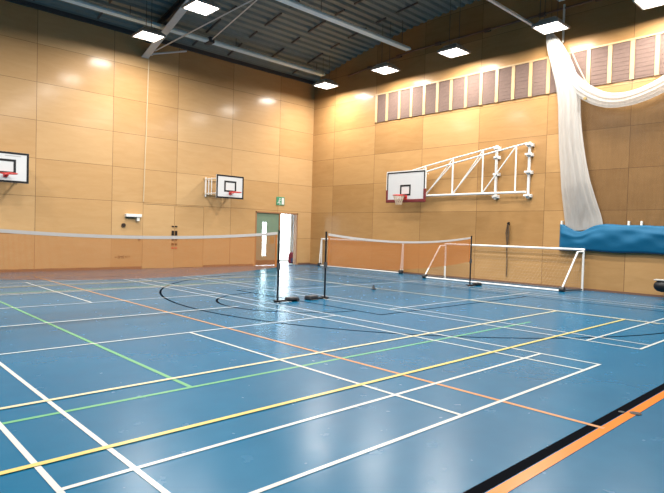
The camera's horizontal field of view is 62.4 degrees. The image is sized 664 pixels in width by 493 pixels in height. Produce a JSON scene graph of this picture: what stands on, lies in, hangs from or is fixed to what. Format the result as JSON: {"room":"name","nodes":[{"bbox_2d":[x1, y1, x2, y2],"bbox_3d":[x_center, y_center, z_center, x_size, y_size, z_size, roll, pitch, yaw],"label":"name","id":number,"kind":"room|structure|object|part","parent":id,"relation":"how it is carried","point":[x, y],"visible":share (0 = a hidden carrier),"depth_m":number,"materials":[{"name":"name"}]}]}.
{"room":"sports hall","nodes":[
{"label":"sports hall","id":0,"kind":"room"},
{"bbox_2d":[0,0,314,269],"bbox_3d":[-10.379,-3.513,17.322,26.200,8.667,0.200,0,2,-43],"label":"wall","id":1,"kind":"structure","parent":0,"point":[73,93],"depth_m":19.98,"materials":[{"name":"brown wood"}]},
{"bbox_2d":[0,151,28,183],"bbox_3d":[-9.913,-2.396,16.563,1.270,0.920,1.626,0,2,-43],"label":"goal","id":2,"kind":"object","parent":1,"relation":"attached to","point":[14,167],"visible":1,"depth_m":16.59,"materials":[{"name":"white plastic"}]},
{"bbox_2d":[125,214,141,220],"bbox_3d":[-7.291,-1.069,20.124,0.590,0.250,0.160,0,2,-43],"label":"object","id":3,"kind":"object","parent":1,"relation":"attached to","point":[137,216],"visible":1,"depth_m":20.09,"materials":[{"name":"beige plastic"}]},
{"bbox_3d":[-7.289,-1.139,20.122,0.590,0.110,0.160,0,2,-43],"label":"shelf","id":4,"kind":"part","parent":3,"relation":"part of","materials":[{"name":"white plastic"}]},
{"bbox_2d":[6,262,309,271],"bbox_3d":[-10.496,0.776,17.284,26.000,0.090,0.020,0,2,-43],"label":"baseboard","id":5,"kind":"structure","parent":1,"relation":"attached to","point":[227,265],"depth_m":20.22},
{"bbox_2d":[5,0,314,83],"bbox_3d":[-10.233,-7.748,17.038,26.000,0.140,0.090,0,2,-43],"label":"trim","id":6,"kind":"structure","parent":1,"relation":"attached to","point":[20,2],"depth_m":19.88,"materials":[{"name":"grey metal"}]},
{"bbox_2d":[141,0,188,58],"bbox_3d":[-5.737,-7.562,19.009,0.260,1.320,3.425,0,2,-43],"label":"ceiling beam","id":7,"kind":"structure","parent":1,"relation":"attached to","point":[180,12],"depth_m":18.91,"materials":[{"name":"grey metal"}]},
{"bbox_2d":[143,48,186,201],"bbox_3d":[-6.296,-4.569,20.670,1.484,5.834,0.174,1,2,-26],"label":"conduit","id":8,"kind":"object","parent":1,"relation":"attached to","point":[147,48],"visible":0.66,"depth_m":20.39,"materials":[{"name":"beige paint"}]},
{"bbox_3d":[-6.129,-7.299,20.629,1.298,0.368,0.070,1,2,-23],"label":"arm","id":9,"kind":"part","parent":8,"relation":"part of"},
{"bbox_2d":[142,204,203,268],"bbox_3d":[-6.186,-0.380,21.397,2.570,2.430,0.282,0,2,-43],"label":"door","id":10,"kind":"structure","parent":1,"relation":"in","point":[158,220],"depth_m":21.28,"materials":[{"name":"brown wood"}]},
{"bbox_2d":[203,174,243,199],"bbox_3d":[-4.183,-2.376,21.987,1.270,0.920,1.626,0,2,-43],"label":"goal","id":11,"kind":"object","parent":1,"relation":"attached to","point":[227,186],"visible":1,"depth_m":21.84,"materials":[{"name":"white plastic"}]},
{"bbox_3d":[-4.720,-2.425,22.555,1.240,0.680,0.060,0,2,-43],"label":"wall rail","id":12,"kind":"part","parent":11,"relation":"part of","materials":[{"name":"white metal"}]},
{"bbox_3d":[-4.804,-2.389,21.829,0.050,0.780,0.940,0,2,-43],"label":"frame","id":13,"kind":"part","parent":11,"relation":"part of","materials":[{"name":"white metal"}]},
{"bbox_2d":[254,211,297,265],"bbox_3d":[-2.222,-0.353,25.247,3.400,2.400,0.282,0,2,-43],"label":"door","id":14,"kind":"structure","parent":1,"relation":"in","point":[272,219],"depth_m":24.65,"materials":[{"name":"green wood"}]},
{"bbox_3d":[-2.929,0.711,24.520,1.240,0.210,0.006,0,2,-43],"label":"kick plate","id":15,"kind":"part","parent":14,"relation":"part of","materials":[{"name":"brown wood"}]},
{"bbox_2d":[276,197,284,205],"bbox_3d":[-2.330,-2.057,24.844,0.460,0.380,0.050,0,2,-43],"label":"exit sign","id":16,"kind":"object","parent":1,"relation":"attached to","point":[279,200],"visible":1,"depth_m":24.83,"materials":[{"name":"green plastic"}]},
{"bbox_2d":[25,0,479,81],"bbox_3d":[-3.227,-8.199,9.639,26.300,1.671,20.620,0,2,-43],"label":"ceiling","id":17,"kind":"structure","parent":0,"point":[293,23],"depth_m":20.70,"materials":[{"name":"metal"}]},
{"bbox_2d":[131,0,165,42],"bbox_3d":[-6.064,-7.585,18.161,0.820,1.264,0.820,0,2,-43],"label":"ceiling light","id":18,"kind":"object","parent":17,"relation":"hanging from","point":[146,33],"visible":1,"depth_m":18.09,"materials":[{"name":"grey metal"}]},
{"bbox_2d":[135,31,161,40],"bbox_3d":[-6.081,-6.980,18.177,0.720,0.016,0.720,0,2,-43],"label":"diffuser","id":19,"kind":"object","parent":18,"relation":"attached to","point":[144,35],"depth_m":18.12,"materials":[{"name":"white plastic"}]},
{"bbox_2d":[61,0,324,75],"bbox_3d":[-9.338,-7.851,15.985,24.650,0.502,0.400,0,2,-43],"label":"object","id":20,"kind":"structure","parent":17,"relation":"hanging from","point":[207,41],"depth_m":19.99,"materials":[{"name":"grey metal"}]},
{"bbox_2d":[212,0,256,39],"bbox_3d":[-3.296,-7.655,18.510,0.038,0.124,4.317,1,2,-32],"label":"ceiling beam","id":21,"kind":"structure","parent":20,"relation":"attached to","point":[255,0],"depth_m":18.45,"materials":[{"name":"grey metal"}]},
{"bbox_2d":[155,0,252,50],"bbox_3d":[-4.383,-7.425,18.486,5.652,0.610,0.053,3,2,40],"label":"ceiling beam","id":22,"kind":"structure","parent":21,"relation":"attached to","point":[250,0],"depth_m":18.32,"materials":[{"name":"grey metal"}]},
{"bbox_2d":[181,0,220,15],"bbox_3d":[-3.720,-7.743,15.686,0.820,1.838,0.820,0,2,-43],"label":"ceiling light","id":23,"kind":"object","parent":17,"relation":"hanging from","point":[203,7],"visible":1,"depth_m":15.66,"materials":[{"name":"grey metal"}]},
{"bbox_2d":[312,56,338,88],"bbox_3d":[-0.254,-7.564,23.661,0.820,1.264,0.820,0,2,-43],"label":"ceiling light","id":24,"kind":"object","parent":17,"relation":"hanging from","point":[325,83],"visible":1,"depth_m":23.53,"materials":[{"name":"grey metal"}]},
{"bbox_2d":[315,83,334,88],"bbox_3d":[-0.271,-6.959,23.676,0.720,0.016,0.720,0,2,-43],"label":"diffuser","id":25,"kind":"object","parent":24,"relation":"attached to","point":[321,85],"depth_m":23.67,"materials":[{"name":"white plastic"}]},
{"bbox_2d":[276,0,410,50],"bbox_3d":[-6.069,-8.188,12.751,24.950,1.047,0.260,0,2,-43],"label":"strip","id":26,"kind":"object","parent":17,"relation":"hanging from","point":[292,3],"visible":1,"depth_m":18.86,"materials":[{"name":"grey metal"}]},
{"bbox_2d":[370,23,399,74],"bbox_3d":[2.090,-7.722,21.186,0.820,1.838,0.820,0,2,-43],"label":"ceiling light","id":27,"kind":"object","parent":17,"relation":"hanging from","point":[384,68],"visible":0.94,"depth_m":21.09,"materials":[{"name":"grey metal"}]},
{"bbox_2d":[374,67,397,73],"bbox_3d":[2.064,-6.830,21.209,0.720,0.016,0.720,0,2,-43],"label":"diffuser","id":28,"kind":"object","parent":27,"relation":"attached to","point":[382,70],"depth_m":21.21,"materials":[{"name":"white plastic"}]},
{"bbox_2d":[437,0,470,57],"bbox_3d":[4.236,-7.733,18.918,0.820,2.097,0.820,0,2,-43],"label":"ceiling light","id":29,"kind":"object","parent":17,"relation":"hanging from","point":[453,50],"visible":1,"depth_m":18.84,"materials":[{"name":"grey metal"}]},
{"bbox_2d":[440,48,466,56],"bbox_3d":[4.207,-6.711,18.944,0.720,0.016,0.720,0,2,-43],"label":"diffuser","id":30,"kind":"object","parent":29,"relation":"attached to","point":[448,52],"depth_m":18.91,"materials":[{"name":"white plastic"}]},
{"bbox_2d":[487,0,540,25],"bbox_3d":[-2.298,-7.754,8.765,25.150,1.918,0.080,0,2,-43],"label":"rail","id":31,"kind":"object","parent":17,"relation":"hanging from","point":[494,2],"visible":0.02,"depth_m":15.92,"materials":[{"name":"grey metal"}]},
{"bbox_2d":[546,33,663,254],"bbox_3d":[9.561,-3.191,14.658,0.500,6.903,8.116,0,2,-43],"label":"curtain","id":32,"kind":"object","parent":31,"relation":"hanging from","point":[580,206],"visible":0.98,"depth_m":16.62,"materials":[{"name":"white fabric"}]},
{"bbox_3d":[7.538,-5.498,16.731,0.031,1.245,0.593,0,2,-43],"label":"pull cord","id":33,"kind":"part","parent":32,"relation":"part of","materials":[{"name":"white fabric"}]},
{"bbox_2d":[531,0,569,34],"bbox_3d":[6.592,-7.596,16.429,0.820,2.085,0.820,0,2,-43],"label":"ceiling light","id":34,"kind":"object","parent":17,"relation":"hanging from","point":[552,24],"visible":1,"depth_m":16.37,"materials":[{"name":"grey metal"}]},
{"bbox_2d":[535,22,566,33],"bbox_3d":[6.564,-6.581,16.455,0.720,0.016,0.720,0,2,-43],"label":"diffuser","id":35,"kind":"object","parent":34,"relation":"attached to","point":[542,27],"depth_m":16.43,"materials":[{"name":"white plastic"}]},
{"bbox_2d":[632,0,663,9],"bbox_3d":[8.512,-7.370,14.400,0.820,1.845,0.820,0,2,-43],"label":"ceiling light","id":36,"kind":"object","parent":17,"relation":"hanging from","point":[643,4],"visible":1,"depth_m":14.60,"materials":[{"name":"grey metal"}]},
{"bbox_2d":[291,215,293,251],"bbox_3d":[-3.502,-0.580,25.843,6.320,2.750,2.500,0,2,-43],"label":"wall","id":37,"kind":"structure","parent":0,"point":[292,215],"depth_m":28.71,"materials":[{"name":"white paint"}]},
{"bbox_2d":[280,214,291,260],"bbox_3d":[-4.333,-0.626,26.722,6.020,2.750,0.080,0,2,-43],"label":"window","id":38,"kind":"structure","parent":37,"relation":"in","point":[290,214],"depth_m":28.73,"materials":[{"name":"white glass"}]},
{"bbox_2d":[0,261,663,492],"bbox_3d":[-4.021,1.255,11.256,27.120,0.208,23.100,0,2,-43],"label":"floor","id":39,"kind":"structure","parent":0,"point":[412,383],"depth_m":5.59,"materials":[{"name":"blue paint"}]},
{"bbox_2d":[273,230,299,302],"bbox_3d":[-0.997,0.434,12.065,0.620,1.575,0.240,0,2,-43],"label":"post","id":40,"kind":"object","parent":39,"relation":"on","point":[292,298],"visible":1,"depth_m":11.90,"materials":[{"name":"black metal"}]},
{"bbox_2d":[0,229,277,279],"bbox_3d":[-3.403,0.124,9.771,6.095,0.892,0.014,0,2,-43],"label":"net","id":41,"kind":"object","parent":40,"relation":"attached to","point":[82,263],"visible":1,"depth_m":9.53,"materials":[{"name":"fabric"}]},
{"bbox_2d":[288,252,292,262],"bbox_3d":[-1.953,0.514,26.705,0.380,0.607,0.340,0,2,-43],"label":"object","id":42,"kind":"object","parent":39,"relation":"on","point":[290,256],"visible":0.66,"depth_m":26.58,"materials":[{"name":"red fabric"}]},
{"bbox_2d":[304,232,328,299],"bbox_3d":[-0.321,0.437,12.704,0.620,1.575,0.240,0,2,-43],"label":"post","id":43,"kind":"object","parent":39,"relation":"on","point":[307,297],"visible":1,"depth_m":12.83,"materials":[{"name":"black metal"}]},
{"bbox_2d":[317,238,403,273],"bbox_3d":[1.123,0.345,23.483,0.226,1.283,4.950,0,2,-43],"label":"goal","id":44,"kind":"object","parent":39,"relation":"on","point":[400,271],"visible":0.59,"depth_m":23.64,"materials":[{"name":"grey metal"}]},
{"bbox_2d":[466,236,481,285],"bbox_3d":[4.494,0.454,17.262,0.620,1.575,0.240,0,2,-43],"label":"post","id":45,"kind":"object","parent":39,"relation":"on","point":[470,262],"visible":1,"depth_m":17.10,"materials":[{"name":"black metal"}]},
{"bbox_2d":[327,233,470,269],"bbox_3d":[2.098,0.159,14.979,6.045,0.922,0.014,0,2,-43],"label":"net","id":46,"kind":"object","parent":45,"relation":"attached to","point":[333,254],"visible":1,"depth_m":14.61,"materials":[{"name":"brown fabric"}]},
{"bbox_2d":[422,243,584,291],"bbox_3d":[5.455,0.603,18.184,1.056,1.283,5.293,0,2,-43],"label":"goal","id":47,"kind":"object","parent":39,"relation":"on","point":[561,289],"visible":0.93,"depth_m":17.49,"materials":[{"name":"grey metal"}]},
{"bbox_3d":[4.183,0.531,20.251,0.063,1.250,0.066,0,2,-43],"label":"post","id":48,"kind":"part","parent":47,"relation":"part of","materials":[{"name":"white metal"}]},
{"bbox_3d":[7.611,0.720,16.630,0.063,1.250,0.066,0,2,-43],"label":"post","id":49,"kind":"part","parent":47,"relation":"part of","materials":[{"name":"white metal"}]},
{"bbox_2d":[629,411,641,415],"bbox_3d":[2.743,1.508,4.954,0.100,0.006,0.100,0,2,-43],"label":"socket","id":50,"kind":"object","parent":39,"relation":"on","point":[631,412],"visible":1,"depth_m":4.94,"materials":[{"name":"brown metal"}]},
{"bbox_2d":[653,279,663,291],"bbox_3d":[9.470,1.191,14.198,0.330,0.540,2.040,0,2,-43],"label":"bench","id":51,"kind":"object","parent":39,"relation":"on","point":[658,285],"visible":1,"depth_m":14.73,"materials":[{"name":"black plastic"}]},
{"bbox_2d":[310,0,663,294],"bbox_3d":[6.157,-3.784,18.765,0.200,10.060,20.400,0,2,-43],"label":"wall","id":52,"kind":"structure","parent":0,"point":[353,154],"depth_m":19.24,"materials":[{"name":"brown wood"}]},
{"bbox_2d":[377,94,385,121],"bbox_3d":[2.085,-5.781,22.902,0.035,1.130,0.470,0,2,-43],"label":"acoustic panel","id":53,"kind":"object","parent":52,"relation":"attached to","point":[381,111],"visible":1,"depth_m":22.90,"materials":[{"name":"fabric"}]},
{"bbox_2d":[388,91,397,120],"bbox_3d":[2.514,-5.757,22.448,0.035,1.130,0.540,0,2,-43],"label":"acoustic panel","id":54,"kind":"object","parent":52,"relation":"attached to","point":[393,96],"visible":1,"depth_m":22.43,"materials":[{"name":"fabric"}]},
{"bbox_2d":[400,89,409,118],"bbox_3d":[2.950,-5.733,21.987,0.035,1.130,0.490,0,2,-43],"label":"acoustic panel","id":55,"kind":"object","parent":52,"relation":"attached to","point":[405,94],"visible":1,"depth_m":21.97,"materials":[{"name":"brown fabric"}]},
{"bbox_2d":[412,86,422,116],"bbox_3d":[3.376,-5.710,21.537,0.035,1.130,0.510,0,2,-43],"label":"acoustic panel","id":56,"kind":"object","parent":52,"relation":"attached to","point":[417,105],"visible":1,"depth_m":21.53,"materials":[{"name":"fabric"}]},
{"bbox_2d":[425,83,435,113],"bbox_3d":[3.805,-5.686,21.084,0.035,1.130,0.500,0,2,-43],"label":"acoustic panel","id":57,"kind":"object","parent":52,"relation":"attached to","point":[430,101],"visible":1,"depth_m":21.08,"materials":[{"name":"grey fabric"}]},
{"bbox_2d":[438,80,449,111],"bbox_3d":[4.231,-5.662,20.634,0.035,1.130,0.500,0,2,-43],"label":"acoustic panel","id":58,"kind":"object","parent":52,"relation":"attached to","point":[444,86],"visible":1,"depth_m":20.62,"materials":[{"name":"fabric"}]},
{"bbox_2d":[452,77,464,109],"bbox_3d":[4.664,-5.638,20.177,0.035,1.130,0.520,0,2,-43],"label":"acoustic panel","id":59,"kind":"object","parent":52,"relation":"attached to","point":[458,83],"visible":1,"depth_m":20.16,"materials":[{"name":"grey fabric"}]},
{"bbox_2d":[386,142,533,204],"bbox_3d":[4.207,-2.538,19.787,5.870,2.033,1.097,3,2,44],"label":"basketball hoop","id":60,"kind":"object","parent":52,"relation":"attached to","point":[408,185],"visible":1,"depth_m":20.54,"materials":[{"name":"white metal"}]},
{"bbox_3d":[2.861,-2.574,21.221,0.035,0.730,1.940,0,2,-43],"label":"board frame","id":61,"kind":"part","parent":60,"relation":"part of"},
{"bbox_3d":[5.674,-2.561,18.951,0.070,1.860,0.070,0,2,-43],"label":"wall post","id":62,"kind":"part","parent":60,"relation":"part of","materials":[{"name":"white metal"}]},
{"bbox_3d":[6.498,-2.515,18.080,0.070,1.860,0.070,0,2,-43],"label":"wall post","id":63,"kind":"part","parent":60,"relation":"part of","materials":[{"name":"white metal"}]},
{"bbox_2d":[467,73,479,106],"bbox_3d":[5.097,-5.614,19.719,0.035,1.130,0.500,0,2,-43],"label":"acoustic panel","id":64,"kind":"object","parent":52,"relation":"attached to","point":[473,80],"visible":1,"depth_m":19.71,"materials":[{"name":"grey fabric"}]},
{"bbox_2d":[348,0,602,76],"bbox_3d":[5.050,-7.485,19.730,0.100,0.415,12.603,0,2,-43],"label":"conduit","id":65,"kind":"object","parent":52,"relation":"attached to","point":[542,14],"visible":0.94,"depth_m":19.37,"materials":[{"name":"black metal"}]},
{"bbox_2d":[310,263,663,297],"bbox_3d":[5.943,1.213,18.811,0.020,0.060,20.380,0,2,-43],"label":"baseboard","id":66,"kind":"structure","parent":52,"relation":"attached to","point":[598,290],"depth_m":17.96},
{"bbox_2d":[482,70,495,104],"bbox_3d":[5.523,-5.591,19.269,0.035,1.130,0.500,0,2,-43],"label":"acoustic panel","id":67,"kind":"object","parent":52,"relation":"attached to","point":[488,95],"visible":1,"depth_m":19.27,"materials":[{"name":"grey fabric"}]},
{"bbox_2d":[498,66,511,101],"bbox_3d":[5.945,-5.567,18.823,0.035,1.130,0.490,0,2,-43],"label":"acoustic panel","id":68,"kind":"object","parent":52,"relation":"attached to","point":[505,74],"visible":1,"depth_m":18.82,"materials":[{"name":"grey fabric"}]},
{"bbox_2d":[505,222,509,276],"bbox_3d":[5.977,0.096,18.697,0.135,1.861,0.151,0,2,-43],"label":"rope","id":69,"kind":"object","parent":52,"relation":"hanging from","point":[508,223],"visible":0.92,"depth_m":18.66,"materials":[{"name":"black plastic"}]},
{"bbox_2d":[375,31,663,122],"bbox_3d":[5.731,-5.601,19.032,0.059,1.185,11.350,0,2,-43],"label":"trim","id":70,"kind":"structure","parent":52,"relation":"attached to","point":[658,35],"depth_m":18.40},
{"bbox_2d":[514,63,528,98],"bbox_3d":[6.367,-5.544,18.377,0.035,1.130,0.500,0,2,-43],"label":"acoustic panel","id":71,"kind":"object","parent":52,"relation":"attached to","point":[521,71],"visible":1,"depth_m":18.37,"materials":[{"name":"fabric"}]},
{"bbox_2d":[532,59,546,95],"bbox_3d":[6.790,-5.521,17.930,0.035,1.130,0.490,0,2,-43],"label":"acoustic panel","id":72,"kind":"object","parent":52,"relation":"attached to","point":[539,74],"visible":1,"depth_m":17.92,"materials":[{"name":"fabric"}]},
{"bbox_2d":[550,67,556,92],"bbox_3d":[7.216,-5.497,17.480,0.035,1.130,0.510,0,2,-43],"label":"acoustic panel","id":73,"kind":"object","parent":52,"relation":"attached to","point":[552,81],"visible":0.28,"depth_m":17.60,"materials":[{"name":"fabric"}]},
{"bbox_2d":[562,4,565,42],"bbox_3d":[7.314,-7.036,17.307,0.065,1.200,0.065,1,2,-21],"label":"pole","id":74,"kind":"object","parent":52,"relation":"attached to","point":[564,5],"visible":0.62,"depth_m":17.28,"materials":[{"name":"grey metal"}]},
{"bbox_2d":[570,50,586,80],"bbox_3d":[7.649,-5.473,17.023,0.035,1.130,0.510,0,2,-43],"label":"acoustic panel","id":75,"kind":"object","parent":52,"relation":"attached to","point":[581,57],"visible":0.51,"depth_m":16.96,"materials":[{"name":"wood"}]},
{"bbox_2d":[590,46,607,85],"bbox_3d":[8.078,-5.449,16.569,0.035,1.130,0.500,0,2,-43],"label":"acoustic panel","id":76,"kind":"object","parent":52,"relation":"attached to","point":[599,56],"visible":0.99,"depth_m":16.55,"materials":[{"name":"fabric"}]},
{"bbox_2d":[611,41,630,82],"bbox_3d":[8.504,-5.426,16.119,0.035,1.130,0.500,0,2,-43],"label":"acoustic panel","id":77,"kind":"object","parent":52,"relation":"attached to","point":[621,51],"visible":1,"depth_m":16.10,"materials":[{"name":"fabric"}]},
{"bbox_2d":[634,35,655,78],"bbox_3d":[8.940,-5.402,15.659,0.035,1.130,0.530,0,2,-43],"label":"acoustic panel","id":78,"kind":"object","parent":52,"relation":"attached to","point":[644,66],"visible":1,"depth_m":15.65,"materials":[{"name":"wood"}]},
{"bbox_2d":[659,34,663,74],"bbox_3d":[9.380,-5.377,15.194,0.035,1.130,0.510,0,2,-43],"label":"acoustic panel","id":79,"kind":"object","parent":52,"relation":"attached to","point":[661,66],"visible":1,"depth_m":15.34,"materials":[{"name":"wood"}]},
{"label":"outside","id":80,"kind":"structure","parent":0,"visible":0},
{"bbox_2d":[262,243,289,259],"bbox_3d":[-12.109,0.236,45.173,70.000,0.240,37.280,0,2,-43],"label":"ground","id":81,"kind":"structure","parent":80,"point":[284,247],"depth_m":44.26,"materials":[{"name":"white"}]}
]}

